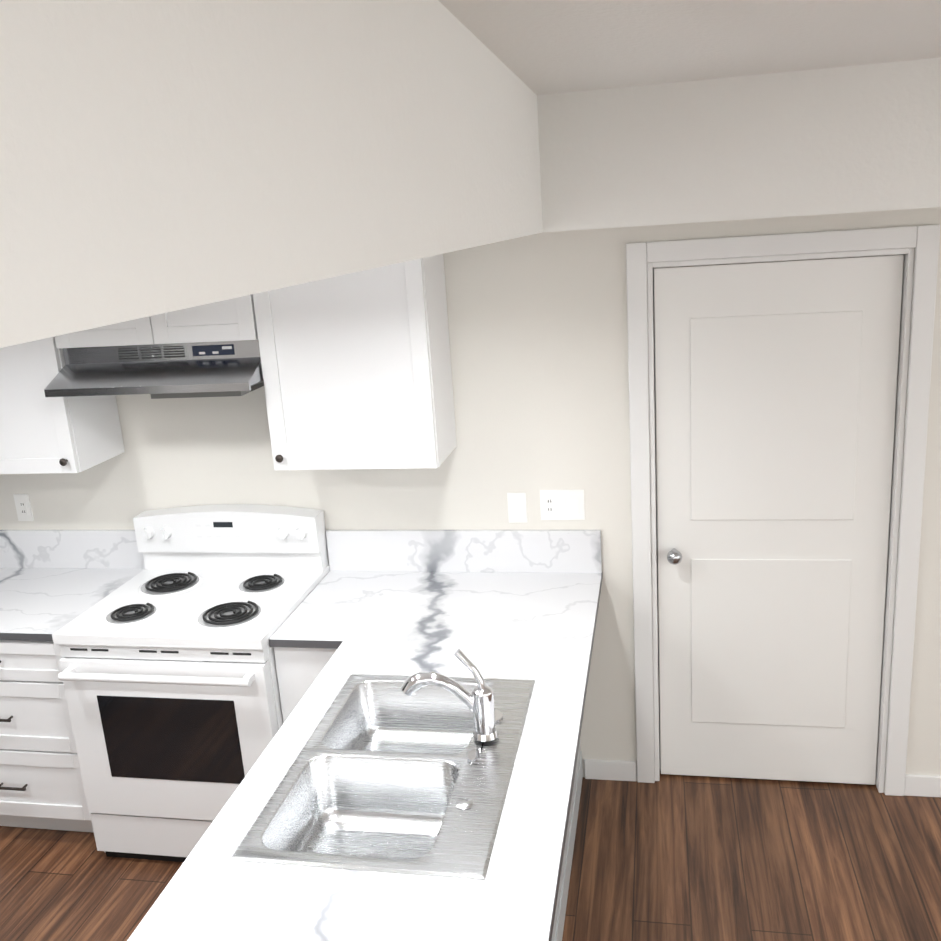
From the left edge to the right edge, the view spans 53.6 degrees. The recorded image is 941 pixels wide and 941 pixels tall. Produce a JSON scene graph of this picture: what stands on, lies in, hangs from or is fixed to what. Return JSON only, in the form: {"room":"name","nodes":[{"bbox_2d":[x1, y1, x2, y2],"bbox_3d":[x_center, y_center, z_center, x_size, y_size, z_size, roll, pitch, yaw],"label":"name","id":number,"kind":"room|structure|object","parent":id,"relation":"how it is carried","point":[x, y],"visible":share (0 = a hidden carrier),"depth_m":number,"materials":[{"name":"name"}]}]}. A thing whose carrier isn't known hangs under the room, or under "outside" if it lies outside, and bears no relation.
{"room":"kitchen","nodes":[
{"label":"kitchen","id":0,"kind":"room"},
{"bbox_2d":[0,770,940,940],"bbox_3d":[0.062,2.115,0.614,6.800,0.060,6.800,-1,15,11],"label":"floor","id":1,"kind":"structure","parent":0,"point":[668,857],"depth_m":3.21,"materials":[{"name":"brown wood"}]},
{"bbox_2d":[0,640,93,831],"bbox_3d":[-1.669,0.929,3.712,0.691,0.852,0.653,-1,15,11],"label":"base cabinet","id":2,"kind":"object","parent":1,"relation":"on","point":[41,785],"visible":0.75,"depth_m":3.34,"materials":[{"name":"white wood"}]},
{"bbox_2d":[0,530,144,640],"bbox_3d":[-2.045,0.491,3.416,1.300,0.193,1.120,-1,15,11],"label":"countertop","id":3,"kind":"structure","parent":2,"relation":"on","point":[52,582],"depth_m":3.81,"materials":[{"name":"stone"}]},
{"bbox_2d":[52,504,329,861],"bbox_3d":[-0.975,0.786,3.483,0.762,1.154,0.742,-1,15,11],"label":"range","id":4,"kind":"object","parent":1,"relation":"on","point":[167,675],"visible":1,"depth_m":3.25,"materials":[{"name":"white metal"}]},
{"bbox_2d":[274,647,582,940],"bbox_3d":[-0.275,1.143,2.562,0.960,0.851,2.417,-1,15,11],"label":"base cabinet","id":5,"kind":"object","parent":1,"relation":"on","point":[299,670],"depth_m":3.13,"materials":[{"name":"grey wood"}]},
{"bbox_2d":[127,530,602,940],"bbox_3d":[-0.262,0.669,2.405,1.063,0.420,2.458,-1,15,11],"label":"countertop","id":6,"kind":"structure","parent":5,"relation":"on","point":[410,776],"depth_m":2.36,"materials":[{"name":"stone"}]},
{"bbox_2d":[228,648,535,913],"bbox_3d":[-0.169,0.682,2.334,0.559,0.420,0.844,-1,15,11],"label":"sink","id":7,"kind":"object","parent":6,"relation":"in","point":[397,775],"depth_m":2.34,"materials":[{"name":"silver metal"}]},
{"bbox_2d":[0,207,940,784],"bbox_3d":[0.598,-0.051,3.414,6.500,2.600,0.150,-1,15,11],"label":"wall","id":8,"kind":"structure","parent":0,"point":[538,345],"depth_m":3.41,"materials":[{"name":"white paint"}]},
{"bbox_2d":[13,494,33,520],"bbox_3d":[-1.858,0.155,3.874,0.070,0.116,0.008,-1,15,11],"label":"electrical outlet","id":9,"kind":"object","parent":8,"relation":"attached to","point":[23,507],"visible":1,"depth_m":3.87,"materials":[{"name":"white plastic"}]},
{"bbox_2d":[0,337,124,473],"bbox_3d":[-1.750,-0.389,3.515,0.642,0.760,0.352,-1,15,11],"label":"upper cabinet","id":10,"kind":"object","parent":8,"relation":"attached to","point":[40,433],"visible":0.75,"depth_m":3.40,"materials":[{"name":"white wood"}]},
{"bbox_2d":[54,294,257,347],"bbox_3d":[-1.073,-0.622,3.332,0.760,0.303,0.322,-1,15,11],"label":"upper cabinet","id":11,"kind":"object","parent":8,"relation":"attached to","point":[233,319],"visible":0.42,"depth_m":3.18,"materials":[{"name":"white wood"}]},
{"bbox_2d":[44,340,263,398],"bbox_3d":[-1.066,-0.375,3.343,0.758,0.177,0.429,-1,15,11],"label":"range hood","id":12,"kind":"object","parent":11,"relation":"attached to","point":[201,369],"visible":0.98,"depth_m":3.21,"materials":[{"name":"silver metal"}]},
{"bbox_2d":[253,254,456,469],"bbox_3d":[-0.397,-0.407,3.243,0.590,0.760,0.352,-1,15,11],"label":"upper cabinet","id":13,"kind":"object","parent":8,"relation":"attached to","point":[356,370],"visible":0.75,"depth_m":3.12,"materials":[{"name":"white wood"}]},
{"bbox_2d":[507,493,526,522],"bbox_3d":[0.174,0.139,3.467,0.070,0.116,0.009,-1,15,11],"label":"light switch","id":14,"kind":"object","parent":8,"relation":"attached to","point":[517,509],"visible":1,"depth_m":3.46,"materials":[{"name":"white plastic"}]},
{"bbox_2d":[540,489,584,519],"bbox_3d":[0.338,0.127,3.431,0.162,0.116,0.009,-1,15,11],"label":"electrical outlet","id":15,"kind":"object","parent":8,"relation":"attached to","point":[561,504],"visible":1,"depth_m":3.43,"materials":[{"name":"white plastic"}]},
{"bbox_2d":[584,759,940,796],"bbox_3d":[2.152,1.163,3.362,3.465,0.085,0.013,-1,15,11],"label":"baseboard","id":16,"kind":"structure","parent":8,"relation":"attached to","point":[915,785],"depth_m":3.66,"materials":[{"name":"white wood"}]},
{"bbox_2d":[654,254,903,784],"bbox_3d":[1.075,0.259,3.332,0.798,1.964,0.132,-1,15,11],"label":"door","id":17,"kind":"structure","parent":8,"relation":"in","point":[775,387],"depth_m":3.33,"materials":[{"name":"white paint"}]},
{"bbox_2d":[626,224,939,795],"bbox_3d":[1.083,0.205,3.375,0.980,2.065,0.158,-1,15,11],"label":"door frame","id":18,"kind":"structure","parent":8,"relation":"attached to","point":[645,259],"depth_m":3.21,"materials":[{"name":"white wood"}]},
{"bbox_2d":[0,0,940,347],"bbox_3d":[-0.093,-0.195,-0.005,6.500,0.466,6.500,-1,15,11],"label":"soffit","id":19,"kind":"object","parent":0,"point":[160,156],"depth_m":0.78,"materials":[{"name":"white paint"}]},
{"bbox_2d":[438,0,940,94],"bbox_3d":[1.311,-0.230,-0.820,3.425,0.160,5.504,-1,15,11],"label":"ceiling","id":20,"kind":"structure","parent":0,"point":[539,47],"depth_m":1.55,"materials":[{"name":"white paint"}]}
]}

